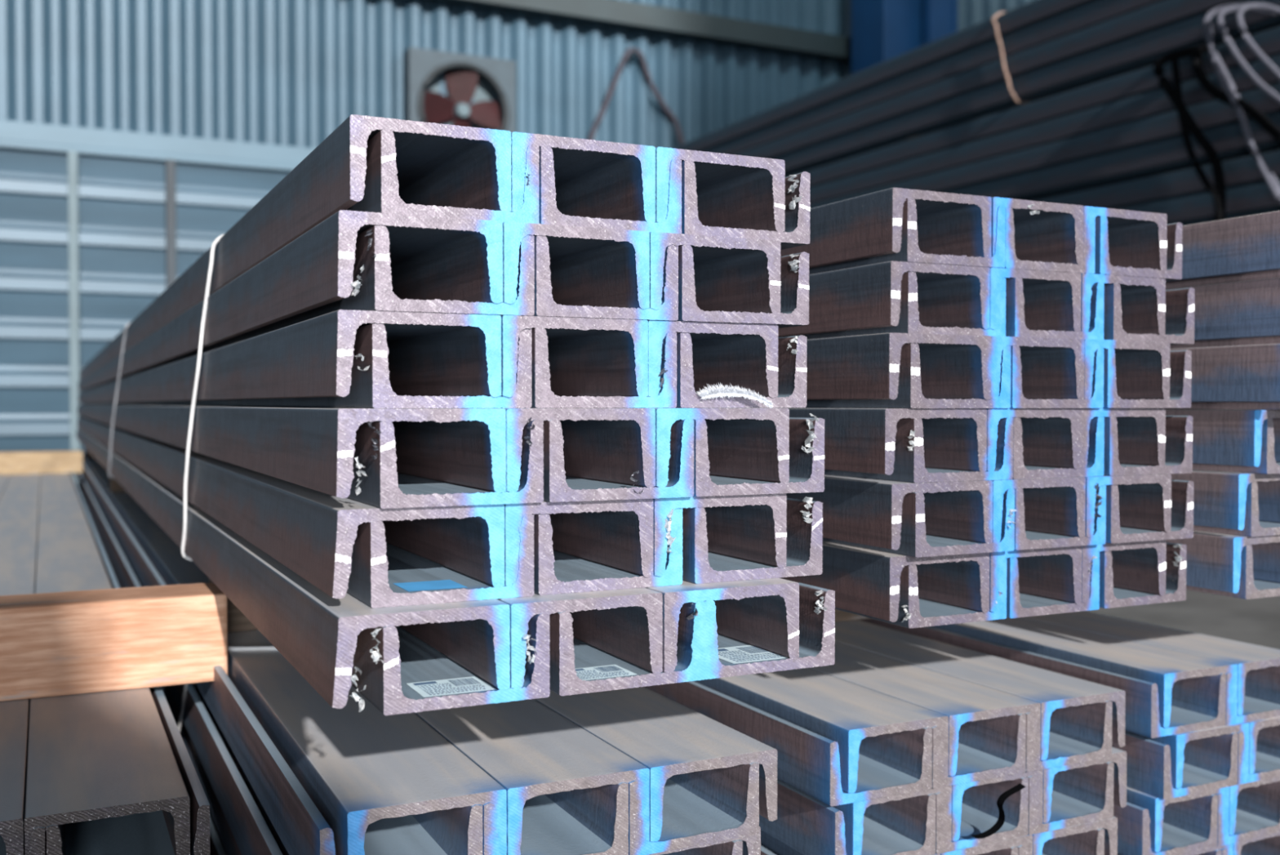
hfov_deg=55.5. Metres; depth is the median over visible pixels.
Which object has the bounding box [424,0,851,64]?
steel beam
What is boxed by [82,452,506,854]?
channel
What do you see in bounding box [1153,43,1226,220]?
rope
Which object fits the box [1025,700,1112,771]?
channel
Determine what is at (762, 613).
channel
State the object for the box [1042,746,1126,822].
channel
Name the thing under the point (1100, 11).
channel
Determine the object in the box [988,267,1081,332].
channel
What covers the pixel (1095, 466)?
channel
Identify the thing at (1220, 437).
channel
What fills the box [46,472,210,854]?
channel
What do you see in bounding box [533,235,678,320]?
channel
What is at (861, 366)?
channel
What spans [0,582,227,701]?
spacer
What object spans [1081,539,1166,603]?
channel
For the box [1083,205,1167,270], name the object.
channel
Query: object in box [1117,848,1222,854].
channel
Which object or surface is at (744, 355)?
channel
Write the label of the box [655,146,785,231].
channel
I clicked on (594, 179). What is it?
channel
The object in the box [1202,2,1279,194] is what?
sling
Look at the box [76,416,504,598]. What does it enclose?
channel
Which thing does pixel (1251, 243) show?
channel
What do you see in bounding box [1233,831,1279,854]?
channel
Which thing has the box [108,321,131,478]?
wire
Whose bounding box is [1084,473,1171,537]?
channel
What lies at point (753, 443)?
channel
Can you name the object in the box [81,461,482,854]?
channel
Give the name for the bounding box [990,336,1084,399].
channel
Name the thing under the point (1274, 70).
sling
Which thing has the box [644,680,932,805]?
channel
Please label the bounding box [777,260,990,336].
channel
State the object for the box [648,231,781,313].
channel
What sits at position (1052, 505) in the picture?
channel
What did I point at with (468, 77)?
exhaust fan
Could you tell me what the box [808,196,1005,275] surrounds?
channel
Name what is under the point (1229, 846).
channel
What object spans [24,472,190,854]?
channel
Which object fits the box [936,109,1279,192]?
channel
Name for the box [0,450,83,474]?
spacer
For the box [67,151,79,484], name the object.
trim
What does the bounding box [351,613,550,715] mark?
channel
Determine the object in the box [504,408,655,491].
channel
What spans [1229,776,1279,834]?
channel
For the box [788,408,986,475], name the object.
channel
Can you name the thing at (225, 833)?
channel
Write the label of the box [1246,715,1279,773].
channel
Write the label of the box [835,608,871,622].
spacer
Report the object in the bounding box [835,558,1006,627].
channel
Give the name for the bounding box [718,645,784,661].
print
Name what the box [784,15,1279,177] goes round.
channel
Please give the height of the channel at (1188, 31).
0.084 m
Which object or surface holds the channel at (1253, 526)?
on the channel at (1213, 560)
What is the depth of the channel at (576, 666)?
0.75 m
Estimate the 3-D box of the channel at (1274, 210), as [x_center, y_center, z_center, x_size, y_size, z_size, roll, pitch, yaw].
[1.420,-0.709,5.615,0.160,0.084,4.950,-1,1,-26]
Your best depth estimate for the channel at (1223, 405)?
1.10 m
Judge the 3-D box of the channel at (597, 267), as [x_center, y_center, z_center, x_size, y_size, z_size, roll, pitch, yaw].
[-1.337,-0.151,3.409,0.099,0.050,5.900,-1,1,-26]
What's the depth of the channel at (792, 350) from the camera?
0.83 m
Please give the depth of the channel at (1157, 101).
4.96 m
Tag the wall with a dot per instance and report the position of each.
(289, 73)
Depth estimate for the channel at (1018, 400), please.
0.98 m
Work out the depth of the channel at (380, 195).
0.73 m
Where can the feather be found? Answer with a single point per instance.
(719, 390)
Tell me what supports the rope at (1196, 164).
hanging from the channel at (1268, 42)
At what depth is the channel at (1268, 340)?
1.10 m
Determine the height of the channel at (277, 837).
0.050 m
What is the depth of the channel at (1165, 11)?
5.16 m
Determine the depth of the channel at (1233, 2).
5.06 m
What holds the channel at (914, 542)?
on the channel at (866, 581)
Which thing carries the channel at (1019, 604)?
on the spacer
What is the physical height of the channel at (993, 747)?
0.050 m
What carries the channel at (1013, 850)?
on the channel
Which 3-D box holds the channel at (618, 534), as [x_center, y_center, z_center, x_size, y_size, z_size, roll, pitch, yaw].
[-1.334,0.019,3.397,0.099,0.050,5.900,-1,1,-26]
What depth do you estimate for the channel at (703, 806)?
0.84 m
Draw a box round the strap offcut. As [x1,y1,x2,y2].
[970,782,1026,838]
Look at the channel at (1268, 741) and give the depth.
1.20 m
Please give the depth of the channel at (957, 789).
1.01 m
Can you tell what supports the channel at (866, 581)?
on the channel at (914, 611)
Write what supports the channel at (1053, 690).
on the channel at (1080, 733)
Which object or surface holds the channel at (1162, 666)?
on the channel at (1197, 703)
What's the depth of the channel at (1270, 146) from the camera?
4.56 m
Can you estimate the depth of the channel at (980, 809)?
1.03 m
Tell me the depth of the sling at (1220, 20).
4.03 m
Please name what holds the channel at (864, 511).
on the channel at (914, 542)
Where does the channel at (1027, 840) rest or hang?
on the channel at (1013, 850)
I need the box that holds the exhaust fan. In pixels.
[404,47,515,133]
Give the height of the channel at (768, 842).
0.050 m
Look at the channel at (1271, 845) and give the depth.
1.22 m
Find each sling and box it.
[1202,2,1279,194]
[1205,19,1279,199]
[1216,5,1279,104]
[1235,3,1279,80]
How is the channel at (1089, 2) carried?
on the channel at (1100, 11)
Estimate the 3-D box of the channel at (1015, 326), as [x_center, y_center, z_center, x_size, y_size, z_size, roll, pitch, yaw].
[-0.949,-0.149,3.660,0.099,0.050,5.900,-1,1,-26]
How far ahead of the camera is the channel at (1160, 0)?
5.38 m
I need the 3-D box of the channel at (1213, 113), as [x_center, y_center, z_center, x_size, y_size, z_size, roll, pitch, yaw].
[1.428,-1.118,5.552,0.160,0.084,4.950,-1,1,-26]
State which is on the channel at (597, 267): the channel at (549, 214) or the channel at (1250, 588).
the channel at (549, 214)
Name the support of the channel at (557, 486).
on the channel at (618, 534)
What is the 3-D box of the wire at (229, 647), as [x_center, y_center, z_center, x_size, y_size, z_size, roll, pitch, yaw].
[-0.324,0.328,1.343,0.337,0.237,0.467,-1,1,-26]
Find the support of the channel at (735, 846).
on the channel
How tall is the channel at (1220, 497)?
0.050 m
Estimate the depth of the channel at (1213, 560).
1.11 m
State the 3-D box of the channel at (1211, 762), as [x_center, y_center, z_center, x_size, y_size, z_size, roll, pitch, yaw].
[-0.776,0.264,3.780,0.099,0.050,5.900,-1,1,-26]
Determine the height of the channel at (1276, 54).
0.084 m
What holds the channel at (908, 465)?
on the channel at (864, 511)
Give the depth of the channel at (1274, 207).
4.18 m
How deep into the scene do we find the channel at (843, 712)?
1.02 m
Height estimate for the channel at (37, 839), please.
0.050 m
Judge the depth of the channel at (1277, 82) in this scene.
4.97 m
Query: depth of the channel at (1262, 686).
1.20 m
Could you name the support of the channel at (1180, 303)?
on the channel at (1142, 366)
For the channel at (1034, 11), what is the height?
0.084 m
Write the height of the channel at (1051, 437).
0.050 m
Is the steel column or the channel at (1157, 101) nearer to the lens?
the channel at (1157, 101)
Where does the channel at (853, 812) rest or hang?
on the channel at (806, 824)
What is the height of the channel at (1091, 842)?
0.050 m
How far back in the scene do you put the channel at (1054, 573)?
1.02 m
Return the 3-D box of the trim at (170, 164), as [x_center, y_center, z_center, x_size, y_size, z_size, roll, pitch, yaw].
[-2.953,-0.636,7.663,0.060,2.090,0.055,-1,1,-26]
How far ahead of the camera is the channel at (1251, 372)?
1.07 m
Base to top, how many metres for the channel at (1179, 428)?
0.050 m
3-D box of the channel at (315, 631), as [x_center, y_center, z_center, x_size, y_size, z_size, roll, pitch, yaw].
[-1.419,0.079,3.330,0.103,0.053,5.907,-1,1,-26]
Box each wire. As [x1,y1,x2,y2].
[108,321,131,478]
[177,645,276,732]
[181,234,223,560]
[991,12,1031,104]
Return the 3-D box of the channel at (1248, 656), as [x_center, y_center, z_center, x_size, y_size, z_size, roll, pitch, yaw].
[-0.683,0.200,3.831,0.099,0.050,5.900,-1,1,-26]
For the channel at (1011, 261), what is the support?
on the channel at (1052, 299)
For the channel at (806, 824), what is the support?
on the channel at (768, 842)
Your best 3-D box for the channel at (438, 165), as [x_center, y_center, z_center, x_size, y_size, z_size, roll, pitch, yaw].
[-1.422,-0.207,3.375,0.099,0.050,5.900,-1,1,-26]
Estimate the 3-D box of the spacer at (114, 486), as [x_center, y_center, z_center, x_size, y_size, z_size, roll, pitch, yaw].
[-1.313,0.141,3.430,0.335,0.067,0.087,-1,1,-26]
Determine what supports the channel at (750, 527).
on the channel at (804, 554)
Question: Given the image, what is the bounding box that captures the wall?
[0,0,1035,452]
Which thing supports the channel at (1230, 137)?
on the channel at (1270, 146)
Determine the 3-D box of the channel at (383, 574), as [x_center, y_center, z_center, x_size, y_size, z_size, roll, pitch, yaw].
[-1.407,0.027,3.361,0.099,0.050,5.900,-1,1,-26]
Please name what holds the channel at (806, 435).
on the channel at (750, 527)
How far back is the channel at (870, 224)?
0.99 m
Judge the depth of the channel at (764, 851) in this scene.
1.02 m
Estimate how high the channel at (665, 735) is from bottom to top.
0.050 m
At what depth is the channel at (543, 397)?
0.77 m
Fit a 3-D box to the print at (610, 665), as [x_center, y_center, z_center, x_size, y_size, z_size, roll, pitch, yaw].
[-0.026,0.151,0.752,0.034,0.001,0.028,-1,1,-26]
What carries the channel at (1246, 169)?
on the channel at (1261, 180)
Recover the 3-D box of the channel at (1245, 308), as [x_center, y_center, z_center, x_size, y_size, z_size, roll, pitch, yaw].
[-0.692,-0.154,3.684,0.099,0.050,5.900,-1,1,-26]
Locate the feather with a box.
[696,382,773,407]
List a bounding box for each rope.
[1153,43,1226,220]
[1170,58,1223,220]
[1192,45,1279,143]
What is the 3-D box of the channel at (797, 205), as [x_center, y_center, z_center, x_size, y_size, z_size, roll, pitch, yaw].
[-1.223,-0.202,3.468,0.099,0.050,5.908,-1,1,-26]
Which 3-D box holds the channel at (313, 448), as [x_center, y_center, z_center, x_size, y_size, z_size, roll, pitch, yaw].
[-1.422,-0.036,3.345,0.100,0.050,5.906,-1,1,-26]
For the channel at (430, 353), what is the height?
0.050 m
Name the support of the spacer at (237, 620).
on the channel at (531, 749)
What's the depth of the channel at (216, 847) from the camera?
1.17 m
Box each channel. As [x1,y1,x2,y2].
[0,473,40,854]
[0,474,10,497]
[0,826,45,854]
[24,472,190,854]
[45,830,46,854]
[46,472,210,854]
[75,427,510,711]
[75,472,282,854]
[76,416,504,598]
[77,404,506,497]
[77,481,241,854]
[78,209,502,391]
[78,309,501,403]
[80,115,511,380]
[80,472,288,854]
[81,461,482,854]
[82,323,532,408]
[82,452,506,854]
[83,224,534,391]
[209,813,226,854]
[209,813,226,854]
[345,128,539,223]
[346,417,543,508]
[346,513,533,608]
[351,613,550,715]
[413,698,649,854]
[481,782,628,854]
[496,586,662,688]
[500,315,648,397]
[502,221,649,309]
[503,497,653,585]
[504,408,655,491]
[511,131,655,222]
[529,327,676,408]
[532,507,683,595]
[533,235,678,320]
[534,686,777,841]
[538,145,681,233]
[542,417,693,502]
[549,600,706,695]
[628,761,759,854]
[644,577,799,671]
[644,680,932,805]
[646,320,777,397]
[646,826,760,854]
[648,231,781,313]
[653,493,786,576]
[654,407,789,486]
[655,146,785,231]
[659,839,742,854]
[674,332,807,408]
[676,244,808,328]
[679,0,1088,151]
[681,160,810,249]
[682,496,822,583]
[693,413,824,496]
[693,667,948,792]
[700,0,1097,151]
[703,0,1159,154]
[705,577,835,679]
[735,0,1164,155]
[736,0,1233,158]
[759,778,935,854]
[760,830,940,854]
[760,844,776,854]
[769,0,1244,159]
[773,0,1279,170]
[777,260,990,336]
[777,271,1005,339]
[779,541,989,622]
[780,187,991,267]
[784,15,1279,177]
[784,342,1010,408]
[786,475,992,550]
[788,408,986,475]
[806,26,1279,186]
[806,332,991,399]
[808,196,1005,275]
[808,641,1040,775]
[809,52,1279,187]
[809,55,1279,204]
[810,81,1279,204]
[810,83,1279,208]
[822,488,1017,557]
[824,417,1013,482]
[831,785,951,854]
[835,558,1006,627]
[835,619,1125,759]
[858,618,1226,737]
[929,617,1237,727]
[931,713,1026,787]
[934,776,1028,853]
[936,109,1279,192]
[939,834,1032,854]
[945,113,1279,198]
[951,768,1043,840]
[977,845,1017,854]
[986,408,1080,471]
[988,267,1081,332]
[989,545,1082,612]
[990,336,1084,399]
[991,196,1084,265]
[991,476,1085,542]
[1004,207,1095,273]
[1005,276,1104,339]
[1006,140,1279,200]
[1006,551,1099,617]
[1009,344,1103,408]
[1012,416,1104,479]
[1013,482,1106,550]
[1016,827,1104,854]
[1024,610,1279,715]
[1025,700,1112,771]
[1026,761,1113,834]
[1031,815,1117,854]
[1034,150,1279,208]
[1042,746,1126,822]
[1080,273,1165,334]
[1080,408,1165,468]
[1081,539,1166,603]
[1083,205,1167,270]
[1084,338,1170,399]
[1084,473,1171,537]
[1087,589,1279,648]
[1093,215,1182,280]
[1099,542,1186,608]
[1102,347,1191,408]
[1103,283,1195,345]
[1103,415,1192,475]
[1105,479,1193,542]
[1106,175,1279,208]
[1111,731,1238,799]
[1113,793,1217,854]
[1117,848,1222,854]
[1119,179,1279,222]
[1124,721,1249,787]
[1126,786,1229,851]
[1164,401,1279,409]
[1165,210,1279,281]
[1165,269,1279,288]
[1165,277,1279,340]
[1165,408,1279,466]
[1165,530,1279,593]
[1166,204,1279,224]
[1168,469,1279,529]
[1169,336,1279,348]
[1169,343,1279,402]
[1182,209,1279,225]
[1182,842,1233,854]
[1186,544,1279,599]
[1192,417,1279,473]
[1193,481,1279,536]
[1215,780,1279,845]
[1220,835,1279,854]
[1225,665,1279,724]
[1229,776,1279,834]
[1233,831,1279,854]
[1236,724,1279,784]
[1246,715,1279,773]
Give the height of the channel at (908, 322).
0.050 m
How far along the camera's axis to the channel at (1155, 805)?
1.12 m
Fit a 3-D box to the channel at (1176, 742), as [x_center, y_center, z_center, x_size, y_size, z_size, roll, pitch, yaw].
[-0.760,0.257,3.790,0.099,0.050,5.900,-1,1,-26]
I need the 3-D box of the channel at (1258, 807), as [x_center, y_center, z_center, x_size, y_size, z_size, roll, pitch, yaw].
[-0.708,0.320,3.819,0.099,0.050,5.900,-1,1,-26]
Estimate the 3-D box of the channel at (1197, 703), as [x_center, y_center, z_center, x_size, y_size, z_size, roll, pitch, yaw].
[-0.788,0.207,3.777,0.099,0.050,5.900,-1,1,-26]
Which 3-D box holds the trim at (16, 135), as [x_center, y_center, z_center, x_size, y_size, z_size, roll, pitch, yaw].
[0.095,-1.794,9.228,16.000,0.165,0.120,-1,1,-26]
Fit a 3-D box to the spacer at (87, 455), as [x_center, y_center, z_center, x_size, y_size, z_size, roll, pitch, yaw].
[-2.326,0.102,5.496,0.335,0.067,0.087,-1,1,-26]
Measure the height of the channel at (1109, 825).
0.050 m
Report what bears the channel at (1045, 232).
on the channel at (1011, 261)
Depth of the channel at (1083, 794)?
1.08 m
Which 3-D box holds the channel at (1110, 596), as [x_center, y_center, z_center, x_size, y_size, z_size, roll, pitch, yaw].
[-0.858,0.078,3.699,0.099,0.051,5.907,-1,1,-26]
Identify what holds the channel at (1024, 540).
on the channel at (1054, 573)
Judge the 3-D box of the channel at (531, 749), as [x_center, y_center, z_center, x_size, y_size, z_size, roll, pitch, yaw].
[-1.337,0.200,3.430,0.099,0.050,5.900,-1,1,-26]
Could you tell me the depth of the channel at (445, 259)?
0.81 m
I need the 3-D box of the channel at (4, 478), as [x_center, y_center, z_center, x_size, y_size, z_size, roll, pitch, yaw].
[-1.824,0.224,3.355,0.099,0.050,5.900,-1,1,-26]
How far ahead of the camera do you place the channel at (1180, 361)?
1.04 m
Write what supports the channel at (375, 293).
on the channel at (430, 353)
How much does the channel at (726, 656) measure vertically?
0.051 m
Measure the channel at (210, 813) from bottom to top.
0.050 m
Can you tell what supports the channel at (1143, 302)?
on the channel at (1180, 303)
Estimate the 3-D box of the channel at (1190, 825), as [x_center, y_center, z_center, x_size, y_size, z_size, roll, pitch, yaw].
[-0.797,0.321,3.775,0.099,0.050,5.900,-1,1,-26]
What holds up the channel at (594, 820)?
on the channel
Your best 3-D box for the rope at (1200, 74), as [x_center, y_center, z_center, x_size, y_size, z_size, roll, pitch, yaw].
[2.022,-1.094,4.057,0.065,0.458,0.438,-1,1,-26]
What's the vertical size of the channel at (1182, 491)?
0.050 m
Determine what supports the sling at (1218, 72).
hanging from the sling at (1211, 13)
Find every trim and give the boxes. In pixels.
[0,119,314,171]
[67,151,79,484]
[164,159,177,288]
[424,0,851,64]
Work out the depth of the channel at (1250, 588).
1.10 m
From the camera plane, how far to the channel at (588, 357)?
0.80 m
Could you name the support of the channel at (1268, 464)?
on the channel at (1220, 497)
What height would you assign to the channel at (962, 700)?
0.050 m
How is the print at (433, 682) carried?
on the channel at (402, 673)
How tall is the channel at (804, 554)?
0.054 m
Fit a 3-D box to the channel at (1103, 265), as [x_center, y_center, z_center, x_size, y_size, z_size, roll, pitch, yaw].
[-0.863,-0.206,3.702,0.099,0.050,5.900,-1,1,-26]
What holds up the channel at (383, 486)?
on the channel at (311, 532)
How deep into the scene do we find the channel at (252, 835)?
1.09 m
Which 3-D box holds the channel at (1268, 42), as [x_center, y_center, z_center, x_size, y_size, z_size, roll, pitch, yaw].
[1.435,-1.309,5.559,0.160,0.084,4.950,-1,1,-26]
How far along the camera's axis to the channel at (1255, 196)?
4.24 m
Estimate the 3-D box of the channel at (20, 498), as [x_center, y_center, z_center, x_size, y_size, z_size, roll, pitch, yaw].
[-1.734,0.223,3.399,0.099,0.050,5.900,-1,1,-26]
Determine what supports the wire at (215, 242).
attached to the channel at (438, 165)
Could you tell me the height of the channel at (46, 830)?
0.050 m
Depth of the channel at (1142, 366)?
1.04 m
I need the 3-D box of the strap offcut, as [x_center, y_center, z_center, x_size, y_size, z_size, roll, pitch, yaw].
[0.296,0.317,1.002,0.048,0.040,0.013,0,1,-13]
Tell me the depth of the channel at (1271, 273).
1.11 m
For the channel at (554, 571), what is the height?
0.050 m
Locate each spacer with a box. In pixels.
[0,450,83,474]
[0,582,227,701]
[84,447,94,457]
[109,476,126,492]
[208,577,257,631]
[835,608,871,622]
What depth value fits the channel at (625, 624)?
0.75 m
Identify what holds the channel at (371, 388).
on the channel at (313, 448)
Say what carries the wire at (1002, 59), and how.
attached to the channel at (1034, 11)
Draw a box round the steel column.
[851,0,957,75]
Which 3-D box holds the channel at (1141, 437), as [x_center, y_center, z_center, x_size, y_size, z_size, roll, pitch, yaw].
[-0.891,-0.042,3.672,0.099,0.050,5.900,-1,1,-26]
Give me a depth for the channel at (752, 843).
0.85 m
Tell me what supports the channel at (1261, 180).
on the channel at (1255, 196)
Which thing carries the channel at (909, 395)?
on the channel at (860, 440)
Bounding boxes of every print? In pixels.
[413,677,485,694]
[574,665,628,679]
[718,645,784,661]
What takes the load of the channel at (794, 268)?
on the channel at (744, 355)

